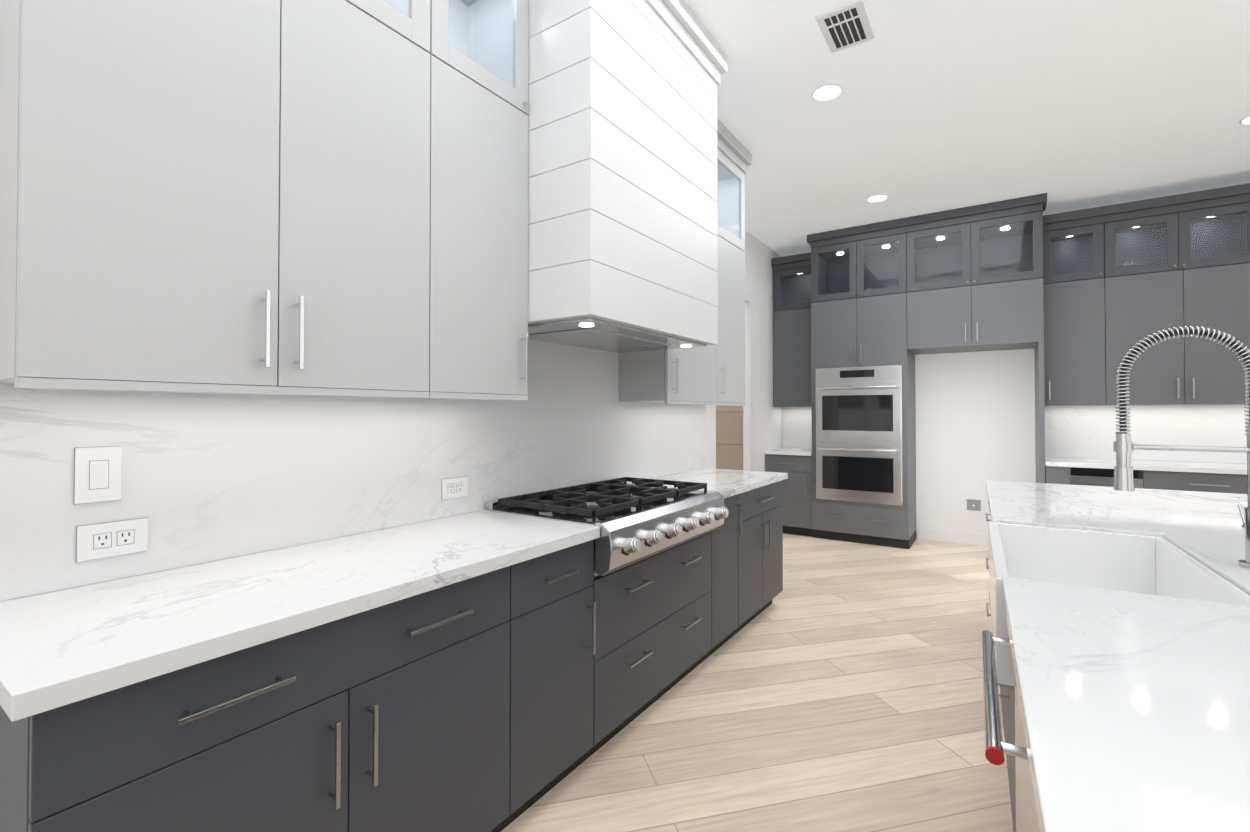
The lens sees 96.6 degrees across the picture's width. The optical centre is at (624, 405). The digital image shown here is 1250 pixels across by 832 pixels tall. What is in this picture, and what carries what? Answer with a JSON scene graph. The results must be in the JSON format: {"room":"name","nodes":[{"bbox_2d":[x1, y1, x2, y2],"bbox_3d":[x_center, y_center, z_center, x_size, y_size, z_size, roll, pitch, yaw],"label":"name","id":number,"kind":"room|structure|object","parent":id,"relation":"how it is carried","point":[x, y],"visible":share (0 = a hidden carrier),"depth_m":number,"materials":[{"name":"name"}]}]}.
{"room":"kitchen","nodes":[
{"label":"kitchen","id":0,"kind":"room"},
{"bbox_2d":[706,405,715,468],"bbox_3d":[-1.448,-0.257,1.488,0.300,3.240,7.350,0,-1,34],"label":"wall","id":1,"kind":"structure","parent":0,"point":[710,436],"depth_m":4.38,"materials":[{"name":"white paint"}]},
{"bbox_2d":[0,0,430,397],"bbox_3d":[-1.023,-0.950,1.508,0.387,1.846,0.942,0,-1,34],"label":"upper cabinet","id":2,"kind":"object","parent":1,"relation":"attached to","point":[216,196],"visible":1,"depth_m":1.31,"materials":[{"name":"grey wood"}]},
{"bbox_2d":[0,339,705,600],"bbox_3d":[-0.420,0.129,2.726,0.019,1.020,3.690,0,-1,34],"label":"backsplash","id":3,"kind":"structure","parent":1,"relation":"attached to","point":[207,477],"depth_m":1.76,"materials":[{"name":"stone"}]},
{"bbox_2d":[73,446,121,504],"bbox_3d":[-1.304,0.172,1.379,0.011,0.138,0.088,0,-1,34],"label":"switch plate","id":4,"kind":"object","parent":3,"relation":"attached to","point":[97,474],"visible":1,"depth_m":1.38,"materials":[{"name":"white plastic"}]},
{"bbox_2d":[76,517,147,561],"bbox_3d":[-1.288,0.337,1.403,0.008,0.088,0.138,0,-1,34],"label":"electrical outlet plate","id":5,"kind":"object","parent":3,"relation":"attached to","point":[107,539],"visible":1,"depth_m":1.40,"materials":[{"name":"white plastic"}]},
{"bbox_2d":[441,476,467,499],"bbox_3d":[-0.697,0.338,2.283,0.008,0.083,0.128,0,-1,34],"label":"electrical outlet plate","id":6,"kind":"object","parent":3,"relation":"attached to","point":[455,487],"visible":1,"depth_m":2.28,"materials":[{"name":"white plastic"}]},
{"bbox_2d":[429,0,528,400],"bbox_3d":[-0.633,-0.942,2.088,0.387,1.846,0.455,0,-1,34],"label":"upper cabinet","id":7,"kind":"object","parent":1,"relation":"attached to","point":[478,258],"visible":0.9,"depth_m":2.00,"materials":[{"name":"grey wood"}]},
{"bbox_2d":[528,0,726,352],"bbox_3d":[-0.072,-1.082,2.652,0.693,1.552,1.180,0,-1,34],"label":"range hood","id":8,"kind":"object","parent":1,"relation":"attached to","point":[622,191],"visible":0.79,"depth_m":2.23,"materials":[{"name":"white paint"}]},
{"bbox_2d":[619,118,751,405],"bbox_3d":[0.438,-0.922,3.682,0.387,1.846,1.178,0,-1,34],"label":"upper cabinet","id":9,"kind":"object","parent":1,"relation":"attached to","point":[711,375],"visible":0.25,"depth_m":3.72,"materials":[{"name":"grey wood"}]},
{"bbox_2d":[501,533,1012,831],"bbox_3d":[0.716,1.396,1.729,9.000,0.060,10.200,0,-1,34],"label":"floor","id":10,"kind":"structure","parent":0,"point":[836,686],"depth_m":2.40,"materials":[{"name":"brown wood"}]},
{"bbox_2d":[0,566,509,831],"bbox_3d":[-0.882,0.923,1.454,0.655,0.879,1.029,0,-1,34],"label":"base cabinet","id":11,"kind":"object","parent":10,"relation":"on","point":[393,717],"visible":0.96,"depth_m":1.22,"materials":[{"name":"grey wood"}]},
{"bbox_2d":[0,510,599,721],"bbox_3d":[-0.773,0.465,1.629,0.648,0.040,1.483,0,-1,34],"label":"countertop","id":12,"kind":"structure","parent":11,"relation":"on","point":[60,648],"depth_m":1.26,"materials":[{"name":"stone"}]},
{"bbox_2d":[485,477,728,576],"bbox_3d":[-0.021,0.528,2.635,0.731,0.244,1.021,0,-1,34],"label":"range","id":13,"kind":"object","parent":12,"relation":"on","point":[641,519],"visible":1,"depth_m":2.38,"materials":[{"name":"silver metal"}]},
{"bbox_2d":[493,540,595,831],"bbox_3d":[-0.475,0.931,2.059,0.655,0.879,0.426,0,-1,34],"label":"base cabinet","id":14,"kind":"object","parent":10,"relation":"on","point":[552,620],"visible":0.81,"depth_m":1.87,"materials":[{"name":"grey wood"}]},
{"bbox_2d":[578,532,711,765],"bbox_3d":[-0.070,1.016,2.661,0.655,0.725,1.021,0,-1,34],"label":"base cabinet","id":15,"kind":"object","parent":10,"relation":"on","point":[653,630],"visible":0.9,"depth_m":2.39,"materials":[{"name":"grey wood"}]},
{"bbox_2d":[699,494,741,663],"bbox_3d":[0.316,0.946,3.236,0.655,0.879,0.355,0,-1,34],"label":"base cabinet","id":16,"kind":"object","parent":10,"relation":"on","point":[724,577],"visible":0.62,"depth_m":3.08,"materials":[{"name":"grey wood"}]},
{"bbox_2d":[726,481,782,641],"bbox_3d":[0.638,0.952,3.716,0.655,0.879,0.797,0,-1,34],"label":"base cabinet","id":17,"kind":"object","parent":10,"relation":"on","point":[760,563],"visible":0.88,"depth_m":3.50,"materials":[{"name":"grey wood"}]},
{"bbox_2d":[627,468,787,497],"bbox_3d":[0.542,0.490,3.586,0.648,0.040,1.181,0,-1,34],"label":"countertop","id":18,"kind":"structure","parent":17,"relation":"on","point":[725,483],"depth_m":3.57,"materials":[{"name":"stone"}]},
{"bbox_2d":[765,454,813,536],"bbox_3d":[1.943,0.985,6.319,0.512,0.879,0.655,0,-1,34],"label":"base cabinet","id":19,"kind":"object","parent":10,"relation":"on","point":[797,500],"visible":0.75,"depth_m":6.04,"materials":[{"name":"grey wood"}]},
{"bbox_2d":[764,447,811,455],"bbox_3d":[1.945,0.525,6.329,0.512,0.040,0.647,0,-1,34],"label":"countertop","id":20,"kind":"structure","parent":19,"relation":"on","point":[794,451],"depth_m":6.14,"materials":[{"name":"stone"}]},
{"bbox_2d":[807,218,915,548],"bbox_3d":[2.521,-0.198,5.933,0.950,3.236,0.677,0,-1,34],"label":"tall cabinet","id":21,"kind":"object","parent":10,"relation":"on","point":[858,296],"visible":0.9,"depth_m":5.70,"materials":[{"name":"grey wood"}]},
{"bbox_2d":[816,365,902,505],"bbox_3d":[2.344,0.296,5.636,0.826,1.376,0.118,0,-1,34],"label":"double oven","id":22,"kind":"object","parent":21,"relation":"in","point":[859,446],"visible":0.98,"depth_m":5.62,"materials":[{"name":"silver metal"}]},
{"bbox_2d":[906,193,1046,482],"bbox_3d":[3.371,-0.206,5.361,1.097,3.236,0.677,0,-1,34],"label":"tall cabinet","id":23,"kind":"object","parent":10,"relation":"on","point":[975,278],"visible":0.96,"depth_m":5.17,"materials":[{"name":"grey wood"}]},
{"bbox_2d":[985,513,990,616],"bbox_3d":[2.321,0.943,2.985,0.651,0.879,0.750,0,-1,34],"label":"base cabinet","id":24,"kind":"object","parent":10,"relation":"on","point":[987,559],"visible":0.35,"depth_m":3.12,"materials":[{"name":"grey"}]},
{"bbox_2d":[988,537,1003,725],"bbox_3d":[1.931,0.935,2.363,0.651,0.879,0.750,0,-1,34],"label":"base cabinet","id":25,"kind":"object","parent":10,"relation":"on","point":[1001,690],"visible":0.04,"depth_m":2.28,"materials":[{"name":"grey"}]},
{"bbox_2d":[998,683,1015,831],"bbox_3d":[1.492,1.053,1.657,0.652,0.625,0.936,0,-1,34],"label":"base cabinet","id":26,"kind":"object","parent":10,"relation":"on","point":[1008,695],"visible":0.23,"depth_m":1.73,"materials":[{"name":"grey wood"}]},
{"bbox_2d":[981,630,1039,831],"bbox_3d":[1.047,0.918,0.998,0.695,0.878,0.638,0,-1,34],"label":"dishwasher","id":27,"kind":"object","parent":10,"relation":"on","point":[997,748],"visible":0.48,"depth_m":1.11,"materials":[{"name":"silver metal"}]},
{"bbox_2d":[1045,466,1069,483],"bbox_3d":[3.890,0.969,5.034,0.168,0.879,0.617,0,-1,34],"label":"base cabinet","id":28,"kind":"object","parent":10,"relation":"on","point":[1056,475],"visible":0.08,"depth_m":4.78,"materials":[{"name":"grey wood"}]},
{"bbox_2d":[1070,467,1142,487],"bbox_3d":[4.141,0.966,4.842,0.458,0.879,0.655,0,-1,34],"label":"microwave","id":29,"kind":"object","parent":10,"relation":"on","point":[1092,476],"visible":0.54,"depth_m":4.64,"materials":[{"name":"grey metal"}]},
{"bbox_2d":[1143,470,1246,493],"bbox_3d":[4.639,0.962,4.508,0.738,0.879,0.655,0,-1,34],"label":"base cabinet","id":30,"kind":"object","parent":10,"relation":"on","point":[1204,482],"visible":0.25,"depth_m":4.31,"materials":[{"name":"grey wood"}]},
{"bbox_2d":[1045,457,1246,474],"bbox_3d":[4.928,0.499,4.324,2.690,0.040,0.647,0,-1,34],"label":"countertop","id":31,"kind":"structure","parent":30,"relation":"on","point":[1203,467],"depth_m":4.53,"materials":[{"name":"stone"}]},
{"bbox_3d":[1.529,0.911,0.508,0.839,0.879,5.788,0,-1,34],"label":"kitchen island","id":32,"kind":"object","parent":10,"relation":"on","visible":0},
{"bbox_2d":[986,480,1249,831],"bbox_3d":[1.276,0.453,0.678,1.502,0.040,5.858,0,-1,34],"label":"island countertop","id":33,"kind":"structure","parent":32,"relation":"on","point":[1135,710],"depth_m":0.89,"materials":[{"name":"stone"}]},
{"bbox_2d":[988,522,1249,686],"bbox_3d":[1.427,0.595,1.704,0.537,0.273,0.907,0,-1,34],"label":"sink","id":34,"kind":"object","parent":33,"relation":"in","point":[1155,565],"visible":0.48,"depth_m":1.98,"materials":[{"name":"white ceramic"}]},
{"bbox_2d":[1113,326,1249,568],"bbox_3d":[1.642,0.108,1.639,0.325,0.672,0.166,0,-1,34],"label":"faucet","id":35,"kind":"object","parent":33,"relation":"on","point":[1124,446],"visible":1,"depth_m":1.62,"materials":[{"name":"silver metal"}]},
{"bbox_2d":[743,230,782,471],"bbox_3d":[1.169,-0.203,5.705,0.060,3.240,2.569,0,-1,34],"label":"wall","id":36,"kind":"structure","parent":0,"point":[759,255],"depth_m":6.15,"materials":[{"name":"white paint"}]},
{"bbox_2d":[745,290,753,470],"bbox_3d":[1.009,0.113,5.387,0.020,2.600,1.270,0,-1,34],"label":"door frame","id":37,"kind":"structure","parent":36,"relation":"attached to","point":[749,297],"depth_m":5.85,"materials":[{"name":"white"}]},
{"bbox_2d":[685,0,1249,255],"bbox_3d":[0.716,-1.888,1.771,9.000,0.030,10.200,0,-1,34],"label":"ceiling","id":38,"kind":"structure","parent":0,"point":[945,105],"depth_m":3.44,"materials":[{"name":"white paint"}]},
{"bbox_2d":[812,84,842,100],"bbox_3d":[1.196,-1.848,3.292,0.174,0.012,0.174,0,-1,34],"label":"recessed light","id":39,"kind":"object","parent":38,"relation":"in","point":[827,92],"visible":0.98,"depth_m":3.29,"materials":[{"name":"white plastic"}]},
{"bbox_2d":[815,0,874,53],"bbox_3d":[1.085,-1.854,2.736,0.210,0.012,0.310,0,-1,34],"label":"ceiling vent","id":40,"kind":"object","parent":38,"relation":"in","point":[845,26],"visible":0.98,"depth_m":2.72,"materials":[{"name":"white metal"}]},
{"bbox_2d":[867,194,887,202],"bbox_3d":[2.231,-1.827,4.921,0.174,0.012,0.174,0,-1,34],"label":"recessed light","id":41,"kind":"object","parent":38,"relation":"in","point":[877,198],"visible":0.98,"depth_m":4.92,"materials":[{"name":"white"}]},
{"bbox_2d":[1240,115,1249,124],"bbox_3d":[4.068,-1.845,3.567,0.174,0.012,0.174,0,-1,34],"label":"recessed light","id":42,"kind":"object","parent":38,"relation":"in","point":[1245,121],"visible":1,"depth_m":3.62,"materials":[{"name":"white"}]},
{"bbox_2d":[782,183,1246,537],"bbox_3d":[3.446,-0.202,5.813,9.000,3.240,0.150,0,-1,34],"label":"wall","id":43,"kind":"structure","parent":0,"point":[975,421],"depth_m":5.67,"materials":[{"name":"white paint"}]},
{"bbox_2d":[772,252,810,406],"bbox_3d":[2.018,-0.842,6.454,0.513,1.716,0.387,0,-1,34],"label":"upper cabinet","id":44,"kind":"object","parent":43,"relation":"attached to","point":[791,330],"visible":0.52,"depth_m":6.37,"materials":[{"name":"grey wood"}]},
{"bbox_2d":[917,527,988,546],"bbox_3d":[2.922,1.361,6.044,2.470,0.120,0.014,0,-1,34],"label":"baseboard","id":45,"kind":"structure","parent":43,"relation":"attached to","point":[976,539],"depth_m":5.73,"materials":[{"name":"white wood"}]},
{"bbox_2d":[964,497,982,512],"bbox_3d":[3.528,1.011,5.633,0.160,0.150,0.028,0,-1,34],"label":"outlet box","id":46,"kind":"object","parent":43,"relation":"attached to","point":[972,504],"visible":1,"depth_m":5.63,"materials":[{"name":"white"}]},
{"bbox_2d":[782,404,1248,463],"bbox_3d":[4.065,0.241,5.288,5.195,0.499,0.019,0,-1,34],"label":"backsplash","id":47,"kind":"structure","parent":43,"relation":"attached to","point":[1080,431],"depth_m":4.94,"materials":[{"name":"stone"}]},
{"bbox_2d":[1043,206,1105,404],"bbox_3d":[4.066,-0.859,5.077,0.439,1.716,0.387,0,-1,34],"label":"upper cabinet","id":48,"kind":"object","parent":43,"relation":"attached to","point":[1074,306],"visible":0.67,"depth_m":4.96,"materials":[{"name":"grey wood"}]},
{"bbox_2d":[1104,183,1249,404],"bbox_3d":[4.635,-0.864,4.695,0.929,1.716,0.387,0,-1,34],"label":"upper cabinet","id":49,"kind":"object","parent":43,"relation":"attached to","point":[1177,261],"visible":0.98,"depth_m":4.60,"materials":[{"name":"grey wood"}]},
{"bbox_3d":[0.084,-0.203,5.741,1.898,3.240,3.720,0,-1,34],"label":"wall","id":50,"kind":"structure","parent":0,"visible":0},
{"bbox_2d":[716,405,742,469],"bbox_3d":[1.238,0.290,7.137,1.130,2.290,0.100,0,-1,34],"label":"hall door","id":51,"kind":"structure","parent":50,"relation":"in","point":[729,437],"depth_m":7.08,"materials":[{"name":"beige wood"}]}
]}

